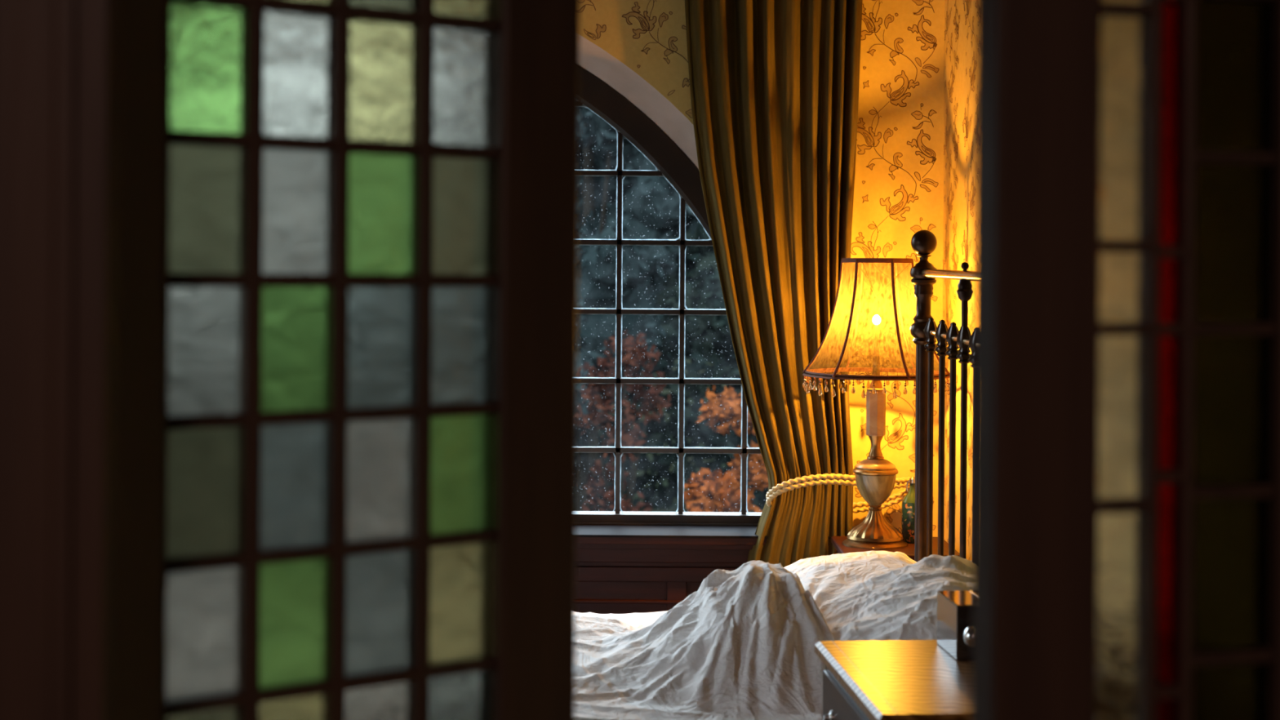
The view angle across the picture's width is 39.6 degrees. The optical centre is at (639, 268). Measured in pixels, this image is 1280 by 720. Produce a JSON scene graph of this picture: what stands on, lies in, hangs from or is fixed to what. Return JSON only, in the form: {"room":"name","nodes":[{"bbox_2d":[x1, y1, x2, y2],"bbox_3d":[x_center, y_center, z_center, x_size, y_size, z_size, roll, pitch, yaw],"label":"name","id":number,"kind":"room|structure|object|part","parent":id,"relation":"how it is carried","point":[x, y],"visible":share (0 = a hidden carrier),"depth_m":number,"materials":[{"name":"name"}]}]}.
{"room":"hallway","nodes":[
{"label":"hallway","id":0,"kind":"room"},
{"bbox_2d":[111,0,167,719],"bbox_3d":[-0.551,0.121,1.240,4.740,2.750,0.120,0,0,0],"label":"door frame","id":1,"kind":"structure","parent":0,"point":[141,24],"depth_m":1.24,"materials":[{"name":"paint"}]},
{"bbox_2d":[0,0,116,719],"bbox_3d":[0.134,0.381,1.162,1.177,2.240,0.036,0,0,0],"label":"trim","id":2,"kind":"structure","parent":1,"relation":"attached to","point":[58,58],"depth_m":1.16,"materials":[{"name":"brown wood"}]},
{"bbox_2d":[162,0,579,719],"bbox_3d":[-0.298,0.428,1.503,0.563,2.140,0.036,0,0,-36],"label":"door","id":3,"kind":"structure","parent":1,"relation":"in","point":[371,257],"depth_m":1.54,"materials":[{"name":"brown wood"}]},
{"bbox_3d":[-0.359,0.413,1.458,0.081,0.116,0.003,0,0,-36],"label":"glass pane","id":4,"kind":"part","parent":3,"relation":"part of","materials":[{"name":"glass"}]},
{"bbox_3d":[-0.358,0.298,1.458,0.081,0.116,0.003,0,0,-36],"label":"glass pane","id":5,"kind":"part","parent":3,"relation":"part of","materials":[{"name":"grey glass"}]},
{"bbox_3d":[-0.358,0.182,1.458,0.081,0.116,0.003,0,0,-36],"label":"glass pane","id":6,"kind":"part","parent":3,"relation":"part of","materials":[{"name":"green glass"}]},
{"bbox_3d":[-0.357,0.067,1.458,0.081,0.116,0.003,0,0,-36],"label":"glass pane","id":7,"kind":"part","parent":3,"relation":"part of","materials":[{"name":"grey glass"}]},
{"bbox_3d":[-0.356,-0.049,1.458,0.081,0.116,0.003,0,0,-36],"label":"glass pane","id":8,"kind":"part","parent":3,"relation":"part of","materials":[{"name":"glass"}]},
{"bbox_3d":[-0.355,-0.164,1.458,0.081,0.116,0.003,0,0,-36],"label":"glass pane","id":9,"kind":"part","parent":3,"relation":"part of","materials":[{"name":"green glass"}]},
{"bbox_3d":[-0.295,0.414,1.504,0.079,0.116,0.003,0,0,-36],"label":"glass pane","id":10,"kind":"part","parent":3,"relation":"part of","materials":[{"name":"yellow glass"}]},
{"bbox_3d":[-0.294,0.298,1.504,0.079,0.116,0.003,0,0,-36],"label":"glass pane","id":11,"kind":"part","parent":3,"relation":"part of","materials":[{"name":"green glass"}]},
{"bbox_3d":[-0.293,0.183,1.504,0.079,0.116,0.003,0,0,-36],"label":"glass pane","id":12,"kind":"part","parent":3,"relation":"part of","materials":[{"name":"grey glass"}]},
{"bbox_3d":[-0.292,0.068,1.504,0.079,0.116,0.003,0,0,-36],"label":"glass pane","id":13,"kind":"part","parent":3,"relation":"part of","materials":[{"name":"green glass"}]},
{"bbox_3d":[-0.291,-0.048,1.504,0.079,0.116,0.003,0,0,-36],"label":"glass pane","id":14,"kind":"part","parent":3,"relation":"part of","materials":[{"name":"grey glass"}]},
{"bbox_3d":[-0.291,-0.164,1.504,0.079,0.116,0.003,0,0,-36],"label":"glass pane","id":15,"kind":"part","parent":3,"relation":"part of","materials":[{"name":"glass"}]},
{"bbox_3d":[-0.290,-0.279,1.504,0.079,0.116,0.003,0,0,-36],"label":"glass pane","id":16,"kind":"part","parent":3,"relation":"part of","materials":[{"name":"glass"}]},
{"bbox_3d":[-0.229,0.414,1.552,0.082,0.116,0.003,0,0,-36],"label":"glass pane","id":17,"kind":"part","parent":3,"relation":"part of","materials":[{"name":"grey glass"}]},
{"bbox_3d":[-0.229,0.299,1.552,0.082,0.116,0.003,0,0,-36],"label":"glass pane","id":18,"kind":"part","parent":3,"relation":"part of","materials":[{"name":"grey glass"}]},
{"bbox_3d":[-0.228,0.183,1.552,0.082,0.116,0.003,0,0,-36],"label":"glass pane","id":19,"kind":"part","parent":3,"relation":"part of","materials":[{"name":"grey glass"}]},
{"bbox_3d":[-0.227,0.068,1.552,0.082,0.116,0.003,0,0,-36],"label":"glass pane","id":20,"kind":"part","parent":3,"relation":"part of","materials":[{"name":"grey glass"}]},
{"bbox_3d":[-0.226,-0.048,1.552,0.082,0.116,0.003,0,0,-36],"label":"glass pane","id":21,"kind":"part","parent":3,"relation":"part of","materials":[{"name":"green glass"}]},
{"bbox_3d":[-0.225,-0.163,1.552,0.082,0.116,0.003,0,0,-36],"label":"glass pane","id":22,"kind":"part","parent":3,"relation":"part of","materials":[{"name":"yellow glass"}]},
{"bbox_3d":[-0.225,-0.279,1.552,0.082,0.116,0.003,0,0,-36],"label":"glass pane","id":23,"kind":"part","parent":3,"relation":"part of","materials":[{"name":"grey glass"}]},
{"bbox_3d":[-0.166,0.415,1.597,0.073,0.116,0.003,0,0,-36],"label":"glass pane","id":24,"kind":"part","parent":3,"relation":"part of","materials":[{"name":"grey glass"}]},
{"bbox_3d":[-0.166,0.299,1.597,0.073,0.116,0.003,0,0,-36],"label":"glass pane","id":25,"kind":"part","parent":3,"relation":"part of","materials":[{"name":"yellow glass"}]},
{"bbox_3d":[-0.165,0.184,1.597,0.073,0.116,0.003,0,0,-36],"label":"glass pane","id":26,"kind":"part","parent":3,"relation":"part of","materials":[{"name":"green glass"}]},
{"bbox_3d":[-0.164,0.068,1.597,0.073,0.116,0.003,0,0,-36],"label":"glass pane","id":27,"kind":"part","parent":3,"relation":"part of","materials":[{"name":"grey glass"}]},
{"bbox_3d":[-0.163,-0.047,1.597,0.073,0.116,0.003,0,0,-36],"label":"glass pane","id":28,"kind":"part","parent":3,"relation":"part of","materials":[{"name":"glass"}]},
{"bbox_3d":[-0.162,-0.163,1.597,0.073,0.116,0.003,0,0,-36],"label":"glass pane","id":29,"kind":"part","parent":3,"relation":"part of","materials":[{"name":"glass"}]},
{"bbox_3d":[-0.162,-0.278,1.597,0.073,0.116,0.003,0,0,-36],"label":"glass pane","id":30,"kind":"part","parent":3,"relation":"part of","materials":[{"name":"yellow glass"}]},
{"bbox_3d":[-0.299,0.428,1.504,0.476,2.140,0.356,0,0,0],"label":"frame","id":31,"kind":"part","parent":3,"relation":"part of","materials":[{"name":"brown wood"}]},
{"bbox_2d":[972,0,1279,719],"bbox_3d":[0.398,0.443,1.309,0.320,2.120,0.036,0,0,-15],"label":"door","id":32,"kind":"structure","parent":1,"relation":"in","point":[1126,499],"depth_m":1.29,"materials":[{"name":"brown wood"}]},
{"bbox_3d":[0.348,0.260,1.295,0.049,0.174,0.003,0,0,-15],"label":"glass pane","id":33,"kind":"part","parent":32,"relation":"part of","materials":[{"name":"yellow glass"}]},
{"bbox_3d":[0.349,0.108,1.295,0.049,0.129,0.003,0,0,-15],"label":"glass pane","id":34,"kind":"part","parent":32,"relation":"part of","materials":[{"name":"beige glass"}]},
{"bbox_3d":[0.350,0.014,1.295,0.049,0.060,0.003,0,0,-15],"label":"glass pane","id":35,"kind":"part","parent":32,"relation":"part of","materials":[{"name":"beige glass"}]},
{"bbox_3d":[0.350,-0.102,1.295,0.049,0.172,0.003,0,0,-15],"label":"glass pane","id":36,"kind":"part","parent":32,"relation":"part of","materials":[{"name":"yellow glass"}]},
{"bbox_3d":[0.351,-0.253,1.295,0.049,0.129,0.003,0,0,-15],"label":"glass pane","id":37,"kind":"part","parent":32,"relation":"part of","materials":[{"name":"brown glass"}]},
{"bbox_3d":[0.384,0.456,1.305,0.029,0.293,0.003,0,0,-15],"label":"glass pane","id":38,"kind":"part","parent":32,"relation":"part of","materials":[{"name":"red glass"}]},
{"bbox_3d":[0.386,0.231,1.305,0.029,0.158,0.003,0,0,-15],"label":"glass pane","id":39,"kind":"part","parent":32,"relation":"part of","materials":[{"name":"red glass"}]},
{"bbox_3d":[0.387,0.098,1.305,0.029,0.108,0.003,0,0,-15],"label":"glass pane","id":40,"kind":"part","parent":32,"relation":"part of","materials":[{"name":"red glass"}]},
{"bbox_3d":[0.387,0.016,1.305,0.029,0.056,0.003,0,0,-15],"label":"glass pane","id":41,"kind":"part","parent":32,"relation":"part of","materials":[{"name":"red glass"}]},
{"bbox_3d":[0.388,-0.106,1.305,0.029,0.189,0.003,0,0,-15],"label":"glass pane","id":42,"kind":"part","parent":32,"relation":"part of","materials":[{"name":"red glass"}]},
{"bbox_3d":[0.433,0.445,1.318,0.072,0.316,0.003,0,0,-15],"label":"glass pane","id":43,"kind":"part","parent":32,"relation":"part of","materials":[{"name":"black glass"}]},
{"bbox_3d":[0.435,0.226,1.318,0.072,0.122,0.003,0,0,-15],"label":"glass pane","id":44,"kind":"part","parent":32,"relation":"part of","materials":[{"name":"brown glass"}]},
{"bbox_3d":[0.435,0.105,1.318,0.072,0.120,0.003,0,0,-15],"label":"glass pane","id":45,"kind":"part","parent":32,"relation":"part of","materials":[{"name":"black glass"}]},
{"bbox_3d":[0.436,-0.019,1.318,0.072,0.127,0.003,0,0,-15],"label":"glass pane","id":46,"kind":"part","parent":32,"relation":"part of","materials":[{"name":"black glass"}]},
{"bbox_3d":[0.437,-0.143,1.318,0.072,0.122,0.003,0,0,-15],"label":"glass pane","id":47,"kind":"part","parent":32,"relation":"part of","materials":[{"name":"black glass"}]},
{"bbox_2d":[579,0,944,537],"bbox_3d":[-0.941,0.118,5.400,3.720,2.750,0.001,0,0,0],"label":"wall","id":48,"kind":"structure","parent":0,"point":[899,186],"depth_m":5.40,"materials":[{"name":"beige paper"}]},
{"bbox_2d":[578,35,698,170],"bbox_3d":[-0.966,-0.047,5.475,3.126,1.751,0.150,0,0,0],"label":"trim","id":49,"kind":"structure","parent":48,"relation":"attached to","point":[593,59],"depth_m":5.46,"materials":[{"name":"paint"}]},
{"bbox_2d":[575,548,750,613],"bbox_3d":[-0.974,1.163,5.370,3.126,0.660,0.056,0,0,0],"label":"wall paneling","id":50,"kind":"structure","parent":48,"relation":"attached to","point":[608,580],"depth_m":5.36,"materials":[{"name":"brown wood"}]},
{"bbox_2d":[575,66,830,549],"bbox_3d":[-0.966,-0.012,5.445,3.186,1.691,0.290,0,0,0],"label":"window","id":51,"kind":"structure","parent":48,"relation":"in","point":[617,529],"depth_m":5.52,"materials":[{"name":"brown wood"}]},
{"bbox_3d":[-0.966,-0.023,5.545,2.996,1.670,0.090,0,0,0],"label":"frame","id":52,"kind":"part","parent":51,"relation":"part of","materials":[{"name":"brown wood"}]},
{"bbox_3d":[-0.972,0.811,5.425,3.186,0.045,0.250,0,0,0],"label":"sill","id":53,"kind":"part","parent":51,"relation":"part of","materials":[{"name":"brown wood"}]},
{"bbox_3d":[0.388,-1.127,5.336,1.020,0.055,0.128,0,0,0],"label":"curtain rod","id":54,"kind":"object","parent":48,"relation":"attached to","visible":0},
{"bbox_2d":[684,0,862,567],"bbox_3d":[0.400,0.189,5.295,0.563,2.606,0.108,0,0,-2],"label":"curtain","id":55,"kind":"object","parent":54,"relation":"hanging from","point":[774,84],"visible":0.69,"depth_m":5.29,"materials":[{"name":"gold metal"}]},
{"bbox_2d":[765,473,915,513],"bbox_3d":[0.622,0.624,5.281,0.504,0.242,0.203,0,0,-5],"label":"tieback","id":56,"kind":"object","parent":55,"relation":"attached to","point":[776,491],"visible":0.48,"depth_m":5.19,"materials":[{"name":"gold fabric"}]},
{"bbox_3d":[0.616,0.670,5.269,0.490,0.113,0.179,0,0,-5],"label":"cord","id":57,"kind":"part","parent":56,"relation":"part of","materials":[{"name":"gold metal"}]},
{"bbox_3d":[0.616,0.654,5.269,0.490,0.113,0.179,0,0,-4],"label":"cord","id":58,"kind":"part","parent":56,"relation":"part of","materials":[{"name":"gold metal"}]},
{"bbox_3d":[0.631,0.694,5.361,0.445,0.103,0.031,0,0,-2],"label":"cord","id":59,"kind":"part","parent":56,"relation":"part of","materials":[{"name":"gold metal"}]},
{"bbox_3d":[0.631,0.683,5.361,0.444,0.092,0.032,0,0,-2],"label":"cord","id":60,"kind":"part","parent":56,"relation":"part of","materials":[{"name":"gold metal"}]},
{"bbox_2d":[942,0,977,560],"bbox_3d":[0.919,0.131,3.350,0.001,2.750,4.100,0,0,0],"label":"wall","id":61,"kind":"structure","parent":0,"point":[960,15],"depth_m":5.13,"materials":[{"name":"beige paper"}]},
{"bbox_3d":[-0.951,1.543,3.380,3.960,0.100,4.400,0,0,0],"label":"floor","id":62,"kind":"structure","parent":0,"visible":0},
{"bbox_2d":[813,640,972,719],"bbox_3d":[0.578,1.104,3.095,0.481,0.801,0.571,0,0,-5],"label":"dresser","id":63,"kind":"object","parent":62,"relation":"on","point":[879,679],"visible":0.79,"depth_m":3.08,"materials":[{"name":"brown wood"}]},
{"bbox_3d":[0.339,0.828,3.232,0.022,0.049,0.026,0,0,0],"label":"handle","id":64,"kind":"part","parent":63,"relation":"part of","materials":[{"name":"silver metal"}]},
{"bbox_3d":[0.366,0.827,3.078,0.010,0.152,0.501,0,0,-5],"label":"drawer","id":65,"kind":"part","parent":63,"relation":"part of","materials":[{"name":"brown wood"}]},
{"bbox_2d":[937,590,973,660],"bbox_3d":[0.702,0.625,3.147,0.264,0.160,0.397,0,0,-5],"label":"box","id":66,"kind":"object","parent":63,"relation":"on","point":[954,608],"visible":0.12,"depth_m":3.22,"materials":[{"name":"brown wood"}]},
{"bbox_3d":[0.590,0.649,3.136,0.038,0.037,0.037,0,0,0],"label":"knob","id":67,"kind":"part","parent":66,"relation":"part of","materials":[{"name":"silver metal"}]},
{"bbox_2d":[831,536,959,559],"bbox_3d":[0.720,1.145,5.040,0.325,0.721,0.340,0,0,0],"label":"bedside table","id":68,"kind":"object","parent":62,"relation":"on","point":[837,541],"visible":0.07,"depth_m":4.97,"materials":[{"name":"brown wood"}]},
{"bbox_2d":[802,257,949,549],"bbox_3d":[0.670,0.377,5.050,0.413,0.813,0.410,0,0,0],"label":"table lamp","id":69,"kind":"object","parent":68,"relation":"on","point":[868,336],"visible":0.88,"depth_m":4.96,"materials":[{"name":"beige fabric"}]},
{"bbox_2d":[866,380,883,391],"bbox_3d":[0.671,0.253,5.050,0.052,0.192,0.052,0,0,0],"label":"socket","id":70,"kind":"object","parent":69,"relation":"attached to","point":[878,387],"depth_m":5.04,"materials":[{"name":"gold metal"}]},
{"bbox_3d":[0.669,0.553,5.050,0.114,0.028,0.114,0,0,0],"label":"urn lid","id":71,"kind":"part","parent":69,"relation":"part of","materials":[{"name":"gold metal"}]},
{"bbox_3d":[0.671,0.299,5.050,0.412,0.013,0.408,0,0,0],"label":"trim","id":72,"kind":"part","parent":69,"relation":"part of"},
{"bbox_3d":[0.672,0.138,5.050,0.405,0.325,0.402,0,0,0],"label":"lamp shade","id":73,"kind":"part","parent":69,"relation":"part of","materials":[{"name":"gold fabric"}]},
{"bbox_3d":[0.673,-0.023,5.050,0.198,0.013,0.196,0,0,0],"label":"trim","id":74,"kind":"part","parent":69,"relation":"part of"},
{"bbox_2d":[901,476,915,543],"bbox_3d":[0.782,0.692,5.100,0.062,0.186,0.062,0,0,0],"label":"vase","id":75,"kind":"object","parent":68,"relation":"on","point":[908,500],"visible":0.73,"depth_m":5.08,"materials":[{"name":"green ceramic"}]},
{"bbox_2d":[909,229,974,562],"bbox_3d":[-0.268,0.694,4.085,2.117,1.609,1.404,0,0,0],"label":"bed","id":76,"kind":"object","parent":62,"relation":"on","point":[924,330],"visible":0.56,"depth_m":4.45,"materials":[{"name":"brown metal"}]},
{"bbox_3d":[0.753,0.735,4.750,0.074,1.541,0.074,0,0,0],"label":"post","id":77,"kind":"part","parent":76,"relation":"part of","materials":[{"name":"brown metal"}]},
{"bbox_3d":[0.757,0.170,4.085,0.014,0.025,1.330,0,0,0],"label":"cross rail","id":78,"kind":"part","parent":76,"relation":"part of","materials":[{"name":"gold metal"}]},
{"bbox_3d":[0.758,0.017,4.085,0.022,0.033,1.330,0,0,0],"label":"rail","id":79,"kind":"part","parent":76,"relation":"part of","materials":[{"name":"gold metal"}]},
{"bbox_3d":[-0.285,1.043,4.090,1.985,0.190,1.260,0,0,0],"label":"mattress","id":80,"kind":"object","parent":76,"relation":"on","visible":0},
{"bbox_3d":[-0.287,1.025,4.089,2.020,0.191,1.297,0,0,0],"label":"sheet","id":81,"kind":"object","parent":80,"relation":"on","visible":0},
{"bbox_2d":[574,560,834,719],"bbox_3d":[-0.437,0.918,4.097,1.778,0.562,1.419,0,0,0],"label":"duvet","id":82,"kind":"object","parent":81,"relation":"on","point":[740,646],"visible":0.36,"depth_m":3.66,"materials":[{"name":"white fabric"}]},
{"bbox_2d":[783,550,916,608],"bbox_3d":[0.539,0.812,4.370,0.418,0.222,0.660,0,0,-3],"label":"pillow","id":83,"kind":"object","parent":81,"relation":"on","point":[826,577],"visible":0.36,"depth_m":4.27,"materials":[{"name":"white fabric"}]},
{"bbox_2d":[819,554,973,704],"bbox_3d":[0.559,0.787,3.740,0.393,0.316,0.674,0,0,2],"label":"pillow","id":84,"kind":"object","parent":81,"relation":"on","point":[900,603],"visible":0.4,"depth_m":3.71,"materials":[{"name":"white fabric"}]},
{"label":"outside","id":85,"kind":"structure","parent":0,"visible":0},
{"bbox_2d":[597,359,764,512],"bbox_3d":[-0.013,1.879,30.650,60.000,1.993,50.000,0,0,0],"label":"ground","id":86,"kind":"structure","parent":85,"point":[761,505],"depth_m":23.55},
{"bbox_2d":[576,328,671,511],"bbox_3d":[-0.166,1.570,14.287,0.841,2.184,0.779,0,0,0],"label":"tree","id":87,"kind":"object","parent":86,"relation":"on","point":[593,391],"visible":0.6,"depth_m":14.25,"materials":[{"name":"orange plant"}]},
{"bbox_2d":[576,105,699,511],"bbox_3d":[-0.608,0.182,18.725,2.882,5.031,2.294,0,0,0],"label":"tree","id":88,"kind":"object","parent":86,"relation":"on","point":[651,205],"visible":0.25,"depth_m":18.19,"materials":[{"name":"grey plant"}]},
{"bbox_2d":[576,280,768,511],"bbox_3d":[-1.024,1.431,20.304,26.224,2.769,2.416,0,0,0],"label":"tree","id":89,"kind":"object","parent":86,"relation":"on","point":[701,353],"visible":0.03,"depth_m":20.19,"materials":[{"name":"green plant"}]},
{"bbox_2d":[647,222,727,384],"bbox_3d":[1.561,-0.598,25.412,4.839,6.652,4.135,0,0,-14],"label":"tree","id":90,"kind":"object","parent":86,"relation":"on","point":[695,255],"visible":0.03,"depth_m":23.96,"materials":[{"name":"green plant"}]},
{"bbox_2d":[688,246,740,378],"bbox_3d":[1.438,0.599,15.585,2.454,4.236,2.316,0,0,-21],"label":"tree","id":91,"kind":"object","parent":86,"relation":"on","point":[707,278],"visible":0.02,"depth_m":14.94,"materials":[{"name":"green plant"}]},
{"bbox_2d":[683,384,768,512],"bbox_3d":[0.693,1.724,12.204,0.841,1.902,0.800,0,0,0],"label":"tree","id":92,"kind":"object","parent":86,"relation":"on","point":[717,495],"visible":0.24,"depth_m":12.12,"materials":[{"name":"orange plant"}]}
]}

